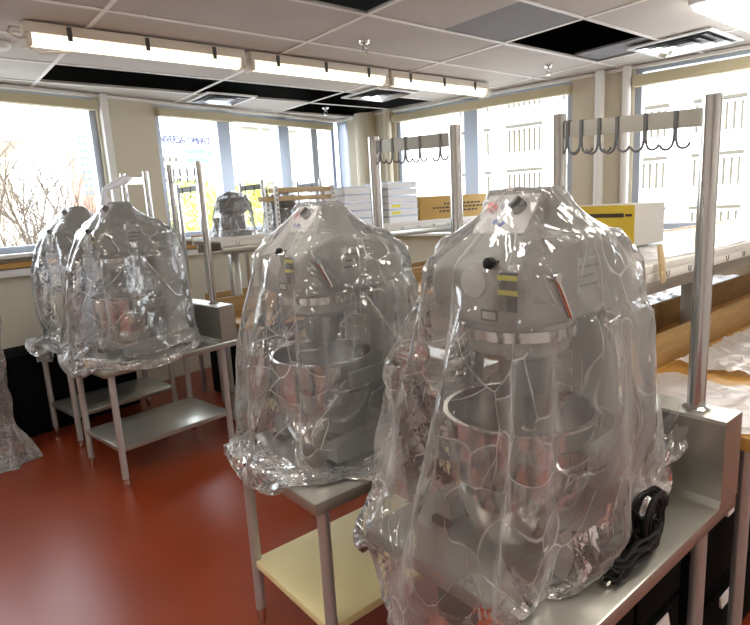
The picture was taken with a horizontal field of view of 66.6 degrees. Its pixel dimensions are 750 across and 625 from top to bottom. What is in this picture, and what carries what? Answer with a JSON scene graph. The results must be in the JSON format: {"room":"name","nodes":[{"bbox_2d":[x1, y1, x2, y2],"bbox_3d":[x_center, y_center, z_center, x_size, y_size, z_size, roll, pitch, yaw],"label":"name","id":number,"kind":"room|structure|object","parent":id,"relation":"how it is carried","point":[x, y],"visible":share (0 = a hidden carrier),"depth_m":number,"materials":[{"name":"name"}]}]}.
{"room":"commercial teaching kitchen","nodes":[
{"label":"commercial teaching kitchen","id":0,"kind":"room"},
{"bbox_2d":[0,83,336,380],"bbox_3d":[-2.953,-0.409,4.369,0.250,2.600,8.270,6,14,39],"label":"wall","id":1,"kind":"structure","parent":0,"point":[133,124],"depth_m":5.06,"materials":[{"name":"beige paint"}]},
{"bbox_2d":[0,91,98,110],"bbox_3d":[-2.978,-1.528,3.952,0.080,0.075,2.110,6,14,39],"label":"trim","id":2,"kind":"structure","parent":1,"relation":"attached to","point":[7,97],"depth_m":4.43,"materials":[{"name":"beige"}]},
{"bbox_2d":[0,88,104,254],"bbox_3d":[-3.031,-1.010,4.126,0.100,1.220,2.120,6,14,39],"label":"window","id":3,"kind":"structure","parent":1,"relation":"in","point":[90,123],"depth_m":4.82,"materials":[{"name":"silver metal"}]},
{"bbox_2d":[97,93,120,202],"bbox_3d":[-2.254,-1.218,4.899,0.049,1.248,0.060,6,14,39],"label":"trim","id":4,"kind":"structure","parent":1,"relation":"attached to","point":[102,98],"depth_m":4.84,"materials":[{"name":"white paint"}]},
{"bbox_2d":[0,237,221,277],"bbox_3d":[-1.987,-0.581,5.278,0.150,0.170,5.120,6,14,39],"label":"trim","id":5,"kind":"structure","parent":1,"relation":"attached to","point":[18,271],"depth_m":4.37,"materials":[{"name":"white"}]},
{"bbox_2d":[154,107,332,130],"bbox_3d":[-1.252,-2.026,6.040,0.080,0.075,2.320,6,14,39],"label":"trim","id":6,"kind":"structure","parent":1,"relation":"attached to","point":[158,111],"depth_m":5.71,"materials":[{"name":"beige"}]},
{"bbox_2d":[153,104,336,236],"bbox_3d":[-1.272,-1.516,6.245,0.130,1.220,2.420,6,14,39],"label":"window","id":7,"kind":"structure","parent":1,"relation":"in","point":[220,137],"depth_m":6.37,"materials":[{"name":"silver metal"}]},
{"bbox_2d":[0,45,749,122],"bbox_3d":[-0.076,-1.326,1.607,7.529,0.023,8.020,6,14,39],"label":"trim","id":8,"kind":"structure","parent":1,"relation":"attached to","point":[745,46],"depth_m":5.14,"materials":[{"name":"white"}]},
{"bbox_2d":[0,335,749,624],"bbox_3d":[0.063,1.238,2.136,7.980,0.120,8.470,6,14,39],"label":"floor","id":9,"kind":"structure","parent":0,"point":[78,546],"depth_m":2.85,"materials":[{"name":"red paint"}]},
{"bbox_2d":[0,316,42,473],"bbox_3d":[-2.513,0.321,3.621,0.380,1.400,0.456,4,13,33],"label":"plastic bag","id":10,"kind":"object","parent":9,"relation":"on","point":[9,462],"visible":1,"depth_m":3.82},
{"bbox_2d":[0,345,139,446],"bbox_3d":[-2.728,0.617,4.217,0.406,0.620,1.850,6,14,39],"label":"base cabinet","id":11,"kind":"object","parent":9,"relation":"on","point":[26,385],"visible":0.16,"depth_m":4.20,"materials":[{"name":"black"}]},
{"bbox_2d":[34,171,177,448],"bbox_3d":[-2.006,-0.070,4.212,0.560,1.890,0.875,6,14,41],"label":"metal table","id":12,"kind":"object","parent":9,"relation":"on","point":[98,400],"visible":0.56,"depth_m":4.23,"materials":[{"name":"silver metal"}]},
{"bbox_2d":[43,207,133,341],"bbox_3d":[-2.056,-0.296,4.125,0.474,0.913,0.542,6,14,41],"label":"mixer","id":13,"kind":"object","parent":12,"relation":"on","point":[62,238],"visible":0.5,"depth_m":3.94,"materials":[{"name":"grey"}]},
{"bbox_2d":[50,281,115,332],"bbox_3d":[-2.080,-0.037,4.124,0.418,0.330,0.473,-12,14,-38],"label":"bowl","id":14,"kind":"object","parent":13,"relation":"on","point":[87,325],"depth_m":3.97,"materials":[{"name":"grey metal"}]},
{"bbox_2d":[25,206,141,361],"bbox_3d":[-2.099,-0.228,4.112,0.768,1.059,0.808,5,14,37],"label":"plastic bag","id":15,"kind":"object","parent":13,"relation":"on","point":[46,322],"visible":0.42,"depth_m":3.97,"materials":[{"name":"plastic"}]},
{"bbox_2d":[65,161,236,488],"bbox_3d":[-1.432,0.015,3.606,0.600,1.890,0.875,7,15,42],"label":"metal table","id":16,"kind":"object","parent":9,"relation":"on","point":[215,321],"visible":0.7,"depth_m":3.67,"materials":[{"name":"silver metal"}]},
{"bbox_2d":[79,202,196,361],"bbox_3d":[-1.491,-0.213,3.526,0.475,0.913,0.542,7,15,42],"label":"mixer","id":17,"kind":"object","parent":16,"relation":"on","point":[136,315],"visible":0.98,"depth_m":3.40,"materials":[{"name":"grey"}]},
{"bbox_2d":[88,289,163,349],"bbox_3d":[-1.516,0.047,3.526,0.417,0.330,0.472,-12,14,-38],"label":"bowl","id":18,"kind":"object","parent":17,"relation":"on","point":[136,315],"depth_m":3.39,"materials":[{"name":"grey metal"}]},
{"bbox_2d":[57,175,202,377],"bbox_3d":[-1.535,-0.226,3.467,0.793,1.184,0.754,-14,15,-43],"label":"plastic bag","id":19,"kind":"object","parent":17,"relation":"on","point":[71,365],"visible":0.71,"depth_m":3.39,"materials":[{"name":"plastic"}]},
{"bbox_2d":[192,299,236,342],"bbox_3d":[-1.176,0.044,3.894,0.600,0.235,0.127,7,15,42],"label":"backsplash","id":20,"kind":"structure","parent":16,"relation":"on","point":[214,322],"depth_m":3.72,"materials":[{"name":"silver metal"}]},
{"bbox_2d":[210,297,416,392],"bbox_3d":[-0.487,0.166,5.597,2.250,0.740,0.336,-12,14,-38],"label":"base cabinet","id":21,"kind":"object","parent":9,"relation":"on","point":[301,325],"visible":0.09,"depth_m":5.05,"materials":[{"name":"black wood"}]},
{"bbox_2d":[199,261,427,401],"bbox_3d":[-0.491,0.073,5.578,2.550,0.930,0.500,-12,14,-38],"label":"bench","id":22,"kind":"object","parent":9,"relation":"on","point":[227,293],"visible":0.16,"depth_m":5.00,"materials":[{"name":"brown wood"}]},
{"bbox_2d":[175,181,208,298],"bbox_3d":[-1.481,-0.552,4.681,0.036,1.000,0.456,-12,14,-38],"label":"pot rack","id":23,"kind":"object","parent":22,"relation":"on","point":[179,190],"visible":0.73,"depth_m":4.76,"materials":[{"name":"silver metal"}]},
{"bbox_2d":[238,180,265,285],"bbox_3d":[-1.046,-0.642,5.021,0.036,1.000,0.436,-12,14,-38],"label":"pot rack","id":24,"kind":"object","parent":22,"relation":"on","point":[261,185],"visible":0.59,"depth_m":5.04,"materials":[{"name":"silver metal"}]},
{"bbox_2d":[296,179,321,203],"bbox_3d":[-0.592,-0.740,5.401,0.036,1.000,0.416,-12,14,-38],"label":"pot rack","id":25,"kind":"object","parent":22,"relation":"on","point":[319,183],"visible":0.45,"depth_m":5.31,"materials":[{"name":"silver metal"}]},
{"bbox_2d":[191,215,477,409],"bbox_3d":[-0.020,-0.090,5.050,2.950,1.397,0.509,-12,14,-38],"label":"table","id":26,"kind":"object","parent":9,"relation":"on","point":[231,247],"visible":0.37,"depth_m":4.36,"materials":[{"name":"white"}]},
{"bbox_2d":[213,197,251,235],"bbox_3d":[-1.023,-0.678,4.036,0.258,0.270,0.180,-12,14,-38],"label":"mixer","id":27,"kind":"object","parent":26,"relation":"on","point":[232,223],"visible":1,"depth_m":3.99,"materials":[{"name":"grey metal"}]},
{"bbox_2d":[213,217,231,229],"bbox_3d":[-1.064,-0.623,4.010,0.146,0.087,0.146,-12,14,-38],"label":"mixing bowl","id":28,"kind":"object","parent":27,"relation":"in","point":[222,223],"depth_m":3.96,"materials":[{"name":"silver metal"}]},
{"bbox_2d":[210,191,258,236],"bbox_3d":[-1.004,-0.704,4.056,0.358,0.310,0.301,-12,14,-38],"label":"plastic bag","id":29,"kind":"object","parent":26,"relation":"on","point":[214,232],"visible":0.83,"depth_m":4.07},
{"bbox_2d":[261,193,297,231],"bbox_3d":[-0.731,-0.803,4.491,0.371,0.310,0.294,-12,14,-38],"label":"plastic bag","id":30,"kind":"object","parent":26,"relation":"on","point":[264,226],"visible":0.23,"depth_m":4.50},
{"bbox_2d":[264,195,295,230],"bbox_3d":[-0.749,-0.778,4.476,0.258,0.270,0.180,-12,14,-38],"label":"mixer","id":31,"kind":"object","parent":26,"relation":"on","point":[285,207],"visible":0.44,"depth_m":4.43,"materials":[{"name":"grey metal"}]},
{"bbox_2d":[264,214,281,225],"bbox_3d":[-0.789,-0.723,4.449,0.146,0.087,0.146,-12,14,-38],"label":"mixing bowl","id":32,"kind":"object","parent":31,"relation":"in","point":[273,219],"depth_m":4.39,"materials":[{"name":"silver metal"}]},
{"bbox_2d":[258,184,335,232],"bbox_3d":[-0.574,-0.788,4.320,0.620,0.330,0.165,-12,14,-38],"label":"rack","id":33,"kind":"object","parent":26,"relation":"on","point":[275,189],"visible":0.72,"depth_m":4.22,"materials":[{"name":"white plastic"},{"name":"light brown wood"}]},
{"bbox_2d":[360,217,371,224],"bbox_3d":[-0.218,-0.748,4.728,0.272,0.059,0.292,-12,14,-38],"label":"tray","id":34,"kind":"object","parent":26,"relation":"on","point":[366,219],"visible":0.18,"depth_m":4.68,"materials":[{"name":"white plastic"}]},
{"bbox_2d":[350,210,371,217],"bbox_3d":[-0.222,-0.810,4.717,0.272,0.059,0.292,-12,14,-38],"label":"tray","id":35,"kind":"object","parent":34,"relation":"on","point":[359,213],"visible":0.42,"depth_m":4.63,"materials":[{"name":"white plastic"}]},
{"bbox_2d":[344,202,370,209],"bbox_3d":[-0.225,-0.872,4.705,0.272,0.059,0.292,-12,14,-38],"label":"tray","id":36,"kind":"object","parent":35,"relation":"on","point":[358,205],"visible":0.5,"depth_m":4.60,"materials":[{"name":"white plastic"}]},
{"bbox_2d":[325,194,370,202],"bbox_3d":[-0.229,-0.934,4.693,0.272,0.059,0.292,-12,14,-38],"label":"tray","id":37,"kind":"object","parent":36,"relation":"on","point":[357,197],"visible":0.73,"depth_m":4.57,"materials":[{"name":"white plastic"}]},
{"bbox_2d":[324,186,370,194],"bbox_3d":[-0.232,-0.995,4.681,0.272,0.059,0.292,-12,14,-38],"label":"tray","id":38,"kind":"object","parent":37,"relation":"on","point":[353,190],"visible":0.77,"depth_m":4.57,"materials":[{"name":"white plastic"}]},
{"bbox_2d":[383,214,418,222],"bbox_3d":[0.153,-0.821,5.016,0.342,0.053,0.312,-12,14,-38],"label":"tray","id":39,"kind":"object","parent":26,"relation":"on","point":[401,218],"visible":0.56,"depth_m":4.88,"materials":[{"name":"white plastic"}]},
{"bbox_2d":[383,208,417,215],"bbox_3d":[0.150,-0.877,5.005,0.342,0.053,0.312,-12,14,-38],"label":"tray","id":40,"kind":"object","parent":39,"relation":"on","point":[405,211],"visible":0.68,"depth_m":4.88,"materials":[{"name":"white plastic"}]},
{"bbox_2d":[382,201,417,209],"bbox_3d":[0.146,-0.933,4.995,0.342,0.053,0.312,-12,14,-38],"label":"tray","id":41,"kind":"object","parent":40,"relation":"on","point":[396,205],"visible":0.72,"depth_m":4.85,"materials":[{"name":"white plastic"}]},
{"bbox_2d":[382,195,416,202],"bbox_3d":[0.143,-0.989,4.984,0.342,0.053,0.312,-12,14,-38],"label":"tray","id":42,"kind":"object","parent":41,"relation":"on","point":[399,198],"visible":0.68,"depth_m":4.84,"materials":[{"name":"white plastic"}]},
{"bbox_2d":[382,188,417,195],"bbox_3d":[0.140,-1.045,4.973,0.342,0.053,0.312,-12,14,-38],"label":"tray","id":43,"kind":"object","parent":42,"relation":"on","point":[402,191],"visible":0.68,"depth_m":4.84,"materials":[{"name":"white plastic"}]},
{"bbox_2d":[364,181,416,188],"bbox_3d":[0.137,-1.101,4.963,0.342,0.053,0.312,-12,14,-38],"label":"tray","id":44,"kind":"object","parent":43,"relation":"on","point":[405,184],"visible":0.78,"depth_m":4.83,"materials":[{"name":"white plastic"}]},
{"bbox_2d":[401,193,487,219],"bbox_3d":[0.690,-1.011,5.439,1.020,0.206,0.301,-12,14,-38],"label":"cardboard box","id":45,"kind":"object","parent":26,"relation":"on","point":[429,207],"visible":0.62,"depth_m":5.19,"materials":[{"name":"brown"}]},
{"bbox_2d":[433,201,482,211],"bbox_3d":[0.786,-0.989,5.326,0.694,0.082,0.001,-12,14,-38],"label":"print","id":46,"kind":"object","parent":45,"relation":"attached to","point":[438,206],"depth_m":5.37,"materials":[{"name":"brown"}]},
{"bbox_2d":[217,266,466,419],"bbox_3d":[0.078,0.157,4.977,2.850,0.930,0.500,-12,14,-38],"label":"bench","id":47,"kind":"object","parent":9,"relation":"on","point":[439,340],"visible":0.08,"depth_m":4.33,"materials":[{"name":"brown wood"}]},
{"bbox_2d":[245,339,289,387],"bbox_3d":[-0.784,0.392,4.260,0.330,0.330,0.330,-12,14,-38],"label":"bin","id":48,"kind":"object","parent":47,"relation":"on","point":[261,359],"visible":0.3,"depth_m":4.13,"materials":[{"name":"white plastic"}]},
{"bbox_2d":[223,124,499,624],"bbox_3d":[-0.059,0.265,2.078,0.835,1.825,0.619,-12,14,-38],"label":"metal table","id":49,"kind":"object","parent":9,"relation":"on","point":[322,571],"visible":0.38,"depth_m":2.03,"materials":[{"name":"brushed steel"},{"name":"polished steel"},{"name":"pale yellow plastic"}]},
{"bbox_2d":[258,202,426,470],"bbox_3d":[-0.129,0.042,2.001,0.516,0.838,0.452,-12,14,-38],"label":"mixer","id":50,"kind":"object","parent":49,"relation":"on","point":[323,281],"visible":0.91,"depth_m":1.86,"materials":[{"name":"grey"}]},
{"bbox_2d":[226,200,427,494],"bbox_3d":[-0.147,0.128,1.998,0.724,1.018,0.730,-12,14,-38],"label":"plastic bag","id":51,"kind":"object","parent":50,"relation":"on","point":[268,478],"visible":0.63,"depth_m":1.90,"materials":[{"name":"plastic"}]},
{"bbox_2d":[269,339,386,443],"bbox_3d":[-0.166,0.281,2.004,0.386,0.303,0.452,-12,14,-38],"label":"bowl","id":52,"kind":"object","parent":50,"relation":"on","point":[354,370],"depth_m":1.88,"materials":[{"name":"grey metal"}]},
{"bbox_2d":[412,135,427,162],"bbox_3d":[0.173,-0.614,2.146,0.019,0.099,0.081,-12,14,-38],"label":"hook","id":53,"kind":"object","parent":49,"relation":"hanging from","point":[419,136],"visible":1,"depth_m":2.14,"materials":[{"name":"grey metal"}]},
{"bbox_2d":[424,346,499,392],"bbox_3d":[0.223,0.272,2.303,0.127,0.235,0.600,-12,14,-38],"label":"backsplash","id":54,"kind":"structure","parent":49,"relation":"on","point":[434,369],"depth_m":2.15,"materials":[{"name":"silver metal"}]},
{"bbox_2d":[365,93,741,624],"bbox_3d":[0.470,0.364,1.499,0.825,1.790,0.600,-12,14,-38],"label":"metal table","id":55,"kind":"object","parent":9,"relation":"on","point":[706,438],"visible":0.64,"depth_m":1.46,"materials":[{"name":"silver metal"}]},
{"bbox_2d":[432,189,668,592],"bbox_3d":[0.414,0.133,1.371,0.516,0.838,0.503,-12,14,-38],"label":"mixer","id":56,"kind":"object","parent":55,"relation":"on","point":[503,309],"visible":0.97,"depth_m":1.25,"materials":[{"name":"grey metal"}]},
{"bbox_2d":[353,186,679,624],"bbox_3d":[0.329,0.216,1.455,0.778,1.040,0.690,-12,14,-38],"label":"plastic bag","id":57,"kind":"object","parent":56,"relation":"on","point":[430,404],"visible":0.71,"depth_m":1.38,"materials":[{"name":"plastic"}]},
{"bbox_2d":[441,382,623,545],"bbox_3d":[0.360,0.368,1.394,0.386,0.303,0.452,-12,14,-38],"label":"bowl","id":58,"kind":"object","parent":56,"relation":"on","point":[588,427],"depth_m":1.28,"materials":[{"name":"grey metal"}]},
{"bbox_2d":[563,120,577,153],"bbox_3d":[0.579,-0.522,1.708,0.019,0.099,0.081,-12,14,-38],"label":"hook","id":59,"kind":"object","parent":55,"relation":"hanging from","point":[567,144],"visible":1,"depth_m":1.70,"materials":[{"name":"grey metal"}]},
{"bbox_2d":[569,119,593,154],"bbox_3d":[0.607,-0.514,1.675,0.019,0.099,0.081,-12,14,-38],"label":"hook","id":60,"kind":"object","parent":55,"relation":"hanging from","point":[580,121],"visible":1,"depth_m":1.67,"materials":[{"name":"grey metal"}]},
{"bbox_2d":[586,118,611,154],"bbox_3d":[0.643,-0.504,1.633,0.019,0.099,0.081,-12,14,-38],"label":"hook","id":61,"kind":"object","parent":55,"relation":"hanging from","point":[598,144],"visible":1,"depth_m":1.63,"materials":[{"name":"grey metal"}]},
{"bbox_2d":[603,116,630,153],"bbox_3d":[0.677,-0.495,1.593,0.019,0.099,0.081,-12,14,-38],"label":"hook","id":62,"kind":"object","parent":55,"relation":"hanging from","point":[616,141],"visible":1,"depth_m":1.59,"materials":[{"name":"grey metal"}]},
{"bbox_2d":[630,113,659,152],"bbox_3d":[0.728,-0.482,1.534,0.019,0.099,0.081,-12,14,-38],"label":"hook","id":63,"kind":"object","parent":55,"relation":"hanging from","point":[645,116],"visible":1,"depth_m":1.53,"materials":[{"name":"grey metal"}]},
{"bbox_2d":[659,110,690,150],"bbox_3d":[0.778,-0.470,1.475,0.019,0.099,0.081,-12,14,-38],"label":"hook","id":64,"kind":"object","parent":55,"relation":"hanging from","point":[675,119],"visible":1,"depth_m":1.47,"materials":[{"name":"grey metal"}]},
{"bbox_2d":[632,389,741,509],"bbox_3d":[0.740,0.354,1.725,0.127,0.235,0.600,-12,14,-38],"label":"backsplash","id":65,"kind":"structure","parent":55,"relation":"on","point":[705,447],"depth_m":1.52,"materials":[{"name":"silver metal"}]},
{"bbox_2d":[438,560,680,624],"bbox_3d":[0.523,0.786,1.588,0.560,0.400,0.426,-12,14,-38],"label":"base cabinet","id":66,"kind":"object","parent":9,"relation":"on","point":[660,605],"visible":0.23,"depth_m":1.52,"materials":[{"name":"black"}]},
{"bbox_2d":[467,272,749,381],"bbox_3d":[1.611,0.343,3.374,3.050,1.000,0.520,-12,14,-38],"label":"bench","id":67,"kind":"object","parent":9,"relation":"on","point":[725,293],"visible":0.03,"depth_m":2.94,"materials":[{"name":"brown wood"}]},
{"bbox_2d":[632,274,739,310],"bbox_3d":[1.602,-0.053,3.322,2.840,0.046,0.505,-12,14,-38],"label":"plastic sheet","id":68,"kind":"object","parent":67,"relation":"on","point":[654,298],"visible":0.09,"depth_m":3.59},
{"bbox_2d":[628,217,749,324],"bbox_3d":[1.853,0.204,3.224,3.100,1.302,0.649,-12,14,-38],"label":"overshelf","id":69,"kind":"object","parent":9,"relation":"on","point":[679,268],"visible":0.24,"depth_m":2.31,"materials":[{"name":"white"}]},
{"bbox_2d":[657,244,665,283],"bbox_3d":[1.017,-0.172,2.021,0.029,0.135,0.083,0,11,17],"label":"scraper","id":70,"kind":"object","parent":69,"relation":"on","point":[660,251],"visible":1,"depth_m":2.02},
{"bbox_2d":[627,219,749,264],"bbox_3d":[1.819,-0.426,3.077,2.992,0.009,0.576,-12,14,-38],"label":"plastic sheet","id":71,"kind":"object","parent":69,"relation":"on","point":[678,242],"visible":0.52,"depth_m":2.74,"materials":[{"name":"plastic"}]},
{"bbox_2d":[579,202,664,245],"bbox_3d":[1.151,-0.423,2.726,0.291,0.186,0.320,-12,14,-38],"label":"cardboard box","id":72,"kind":"object","parent":71,"relation":"on","point":[643,223],"visible":0.62,"depth_m":2.59,"materials":[{"name":"yellow"}]},
{"bbox_2d":[589,213,631,217],"bbox_3d":[1.040,-0.444,2.624,0.001,0.018,0.288,-12,14,-38],"label":"print","id":73,"kind":"object","parent":72,"relation":"attached to","point":[595,215],"depth_m":2.59,"materials":[{"name":"brown"}]},
{"bbox_2d":[631,297,749,624],"bbox_3d":[2.122,0.424,2.804,3.200,1.000,0.500,-12,14,-38],"label":"bench","id":74,"kind":"object","parent":9,"relation":"on","point":[672,344],"visible":0.2,"depth_m":2.08,"materials":[{"name":"brown wood"}]},
{"bbox_2d":[635,372,749,433],"bbox_3d":[1.054,0.273,1.862,0.443,0.018,0.474,-12,14,-38],"label":"plastic sheet","id":75,"kind":"object","parent":74,"relation":"on","point":[674,384],"visible":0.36,"depth_m":1.90,"materials":[{"name":"plastic"}]},
{"bbox_2d":[675,326,749,374],"bbox_3d":[2.207,0.016,2.787,2.402,0.047,0.469,-12,14,-38],"label":"plastic sheet","id":76,"kind":"object","parent":74,"relation":"on","point":[732,353],"visible":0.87,"depth_m":2.27,"materials":[{"name":"plastic"}]},
{"bbox_2d":[676,506,749,624],"bbox_3d":[1.334,0.698,2.191,1.200,0.780,0.326,-12,14,-38],"label":"base cabinet","id":77,"kind":"object","parent":9,"relation":"on","point":[719,543],"visible":0.12,"depth_m":1.79,"materials":[{"name":"black"}]},
{"bbox_2d":[0,0,749,119],"bbox_3d":[-0.104,-1.752,1.562,7.980,0.820,8.470,6,14,39],"label":"ceiling","id":78,"kind":"structure","parent":0,"point":[498,20],"depth_m":3.75,"materials":[{"name":"tile"}]},
{"bbox_2d":[0,40,10,50],"bbox_3d":[-2.161,-1.529,3.285,0.120,0.040,0.120,-12,14,-38],"label":"smoke detector","id":79,"kind":"object","parent":78,"relation":"attached to","point":[4,45],"visible":1,"depth_m":3.27,"materials":[{"name":"white plastic"}]},
{"bbox_2d":[6,20,245,71],"bbox_3d":[-1.371,-1.512,3.316,1.316,0.155,0.118,-12,14,-38],"label":"fluorescent light","id":80,"kind":"object","parent":78,"relation":"attached to","point":[70,39],"visible":1,"depth_m":3.22,"materials":[{"name":"beige"}]},
{"bbox_2d":[31,32,240,69],"bbox_3d":[-1.344,-1.512,3.343,1.180,0.058,0.100,-12,14,-38],"label":"diffuser","id":81,"kind":"object","parent":80,"relation":"attached to","point":[70,42],"depth_m":3.26,"materials":[{"name":"white"}]},
{"bbox_2d":[186,91,257,105],"bbox_3d":[-1.401,-1.945,5.217,0.480,0.022,0.480,-12,14,-38],"label":"ceiling vent","id":82,"kind":"object","parent":78,"relation":"in","point":[218,98],"visible":1,"depth_m":5.20,"materials":[{"name":"white plastic"}]},
{"bbox_2d":[244,51,388,87],"bbox_3d":[-0.381,-1.740,4.115,1.190,0.117,0.118,-12,14,-38],"label":"fluorescent light","id":83,"kind":"object","parent":78,"relation":"attached to","point":[255,61],"visible":0.94,"depth_m":4.02,"materials":[{"name":"beige"}]},
{"bbox_2d":[254,60,385,85],"bbox_3d":[-0.382,-1.716,4.122,1.130,0.058,0.100,-12,14,-38],"label":"diffuser","id":84,"kind":"object","parent":83,"relation":"attached to","point":[283,67],"depth_m":4.06,"materials":[{"name":"white"}]},
{"bbox_2d":[0,0,738,116],"bbox_3d":[-0.077,-1.341,1.605,7.530,0.006,8.020,6,14,39],"label":"grid","id":85,"kind":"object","parent":78,"relation":"attached to","point":[110,3],"depth_m":3.75,"materials":[{"name":"white"}]},
{"bbox_2d":[341,87,417,101],"bbox_3d":[0.040,-2.070,5.450,0.520,0.022,0.520,-12,14,-38],"label":"ceiling vent","id":86,"kind":"object","parent":78,"relation":"in","point":[377,94],"visible":1,"depth_m":5.42,"materials":[{"name":"white plastic"}]},
{"bbox_2d":[383,70,489,97],"bbox_3d":[0.555,-1.938,4.873,1.190,0.117,0.118,-12,14,-38],"label":"fluorescent light","id":87,"kind":"object","parent":78,"relation":"attached to","point":[400,79],"visible":0.86,"depth_m":4.79,"materials":[{"name":"beige"}]},
{"bbox_2d":[392,78,486,96],"bbox_3d":[0.554,-1.913,4.880,1.130,0.058,0.100,-12,14,-38],"label":"diffuser","id":88,"kind":"object","parent":87,"relation":"attached to","point":[427,84],"depth_m":4.83,"materials":[{"name":"white"}]},
{"bbox_2d":[625,27,743,58],"bbox_3d":[2.248,-1.945,4.156,0.580,0.022,0.580,-12,14,-38],"label":"ceiling vent","id":89,"kind":"object","parent":78,"relation":"in","point":[710,37],"visible":1,"depth_m":4.13,"materials":[{"name":"white plastic"}]},
{"bbox_2d":[688,0,749,32],"bbox_3d":[2.298,-1.793,3.458,1.200,0.059,0.280,-12,14,-38],"label":"ceiling light","id":90,"kind":"object","parent":78,"relation":"attached to","point":[736,13],"visible":1,"depth_m":3.21,"materials":[{"name":"white plastic"}]},
{"bbox_2d":[336,44,749,334],"bbox_3d":[2.584,-0.836,4.979,7.530,2.600,0.250,6,14,39],"label":"wall","id":91,"kind":"structure","parent":0,"point":[420,248],"depth_m":5.22,"materials":[{"name":"beige paint"}]},
{"bbox_2d":[337,121,351,202],"bbox_3d":[-0.328,-1.672,7.129,0.190,1.350,0.100,6,14,39],"label":"window","id":92,"kind":"structure","parent":91,"relation":"in","point":[341,126],"depth_m":7.07,"materials":[{"name":"silver metal"}]},
{"bbox_2d":[354,109,393,202],"bbox_3d":[-0.008,-1.618,6.674,0.240,1.378,0.489,-12,14,-38],"label":"trim","id":93,"kind":"structure","parent":91,"relation":"attached to","point":[364,122],"depth_m":6.58,"materials":[{"name":"beige paint"}]},
{"bbox_2d":[391,84,571,122],"bbox_3d":[0.989,-2.096,5.794,2.020,0.080,0.080,6,14,39],"label":"trim","id":94,"kind":"structure","parent":91,"relation":"attached to","point":[563,90],"depth_m":5.66,"materials":[{"name":"beige"}]},
{"bbox_2d":[396,81,572,231],"bbox_3d":[1.087,-1.532,5.986,2.020,1.350,0.130,6,14,39],"label":"window","id":95,"kind":"structure","parent":91,"relation":"in","point":[473,120],"depth_m":5.94,"materials":[{"name":"silver metal"}]},
{"bbox_2d":[405,229,667,235],"bbox_3d":[2.489,-0.689,4.855,7.300,0.030,0.170,6,14,39],"label":"trim","id":96,"kind":"structure","parent":91,"relation":"attached to","point":[433,233],"depth_m":6.25,"materials":[{"name":"white"}]},
{"bbox_2d":[593,65,631,204],"bbox_3d":[2.080,-1.419,5.029,0.295,1.378,0.080,5,14,37],"label":"trim","id":97,"kind":"structure","parent":91,"relation":"attached to","point":[627,69],"depth_m":4.98,"materials":[{"name":"white paint"}]},
{"bbox_2d":[632,49,749,228],"bbox_3d":[3.053,-1.339,4.412,1.970,1.350,0.100,6,14,39],"label":"window","id":98,"kind":"structure","parent":91,"relation":"in","point":[639,91],"depth_m":4.90,"materials":[{"name":"silver metal"}]},
{"bbox_2d":[632,55,749,87],"bbox_3d":[2.953,-1.878,4.222,1.970,0.090,0.080,6,14,39],"label":"trim","id":99,"kind":"structure","parent":91,"relation":"attached to","point":[740,63],"depth_m":4.53,"materials":[{"name":"beige"}]},
{"label":"outside","id":100,"kind":"structure","parent":0,"visible":0},
{"bbox_3d":[-4.205,-2.162,42.540,211.781,0.200,211.781,-12,14,-38],"label":"ground","id":101,"kind":"structure","parent":100,"visible":0},
{"bbox_2d":[0,112,22,246],"bbox_3d":[-13.185,-1.206,16.012,5.320,8.900,5.180,6,14,39],"label":"building","id":102,"kind":"structure","parent":101,"relation":"on","point":[17,143],"depth_m":15.71,"materials":[{"name":"beige"}]},
{"bbox_2d":[0,107,96,246],"bbox_3d":[-5.749,0.291,9.249,5.439,7.717,5.379,5,14,37],"label":"bare tree","id":103,"kind":"object","parent":101,"relation":"on","point":[7,216],"visible":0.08,"depth_m":9.55,"materials":[{"name":"brown plant"}]},
{"bbox_2d":[63,128,95,212],"bbox_3d":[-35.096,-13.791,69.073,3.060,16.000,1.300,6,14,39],"label":"building","id":104,"kind":"structure","parent":101,"relation":"on","point":[78,134],"depth_m":67.48,"materials":[{"name":"beige"}]},
{"bbox_2d":[0,120,190,246],"bbox_3d":[-5.771,-0.092,11.633,4.501,7.564,4.531,-1,11,11],"label":"bare tree","id":105,"kind":"object","parent":101,"relation":"on","point":[71,186],"visible":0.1,"depth_m":11.38,"materials":[{"name":"brown plant"}]},
{"bbox_2d":[0,115,214,246],"bbox_3d":[-6.034,0.058,11.042,4.622,7.523,6.554,5,13,35],"label":"bare tree","id":106,"kind":"object","parent":101,"relation":"on","point":[54,165],"visible":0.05,"depth_m":10.83,"materials":[{"name":"brown plant"}]},
{"bbox_2d":[159,117,214,230],"bbox_3d":[-14.718,-10.899,50.735,6.085,15.000,14.000,6,14,39],"label":"building","id":107,"kind":"structure","parent":101,"relation":"on","point":[185,142],"depth_m":45.45,"materials":[{"name":"white"}]},
{"bbox_2d":[167,176,245,231],"bbox_3d":[-7.597,-2.431,25.494,3.951,7.134,3.441,-12,14,-38],"label":"leafy tree","id":108,"kind":"object","parent":101,"relation":"on","point":[212,190],"visible":0.28,"depth_m":24.19,"materials":[{"name":"yellow plant"}]},
{"bbox_2d":[206,176,272,226],"bbox_3d":[-6.661,-3.381,29.766,4.329,7.285,3.643,-12,14,-38],"label":"leafy tree","id":109,"kind":"object","parent":101,"relation":"on","point":[259,219],"visible":0.2,"depth_m":28.90,"materials":[{"name":"yellow plant"}]},
{"bbox_2d":[229,122,307,225],"bbox_3d":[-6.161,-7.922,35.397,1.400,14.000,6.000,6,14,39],"label":"building","id":110,"kind":"structure","parent":101,"relation":"on","point":[251,146],"depth_m":33.59,"materials":[{"name":"white"}]},
{"bbox_2d":[422,69,749,222],"bbox_3d":[16.463,-8.001,23.914,29.500,16.000,8.220,6,14,39],"label":"building","id":111,"kind":"structure","parent":101,"relation":"on","point":[517,137],"depth_m":23.21,"materials":[{"name":"white"}]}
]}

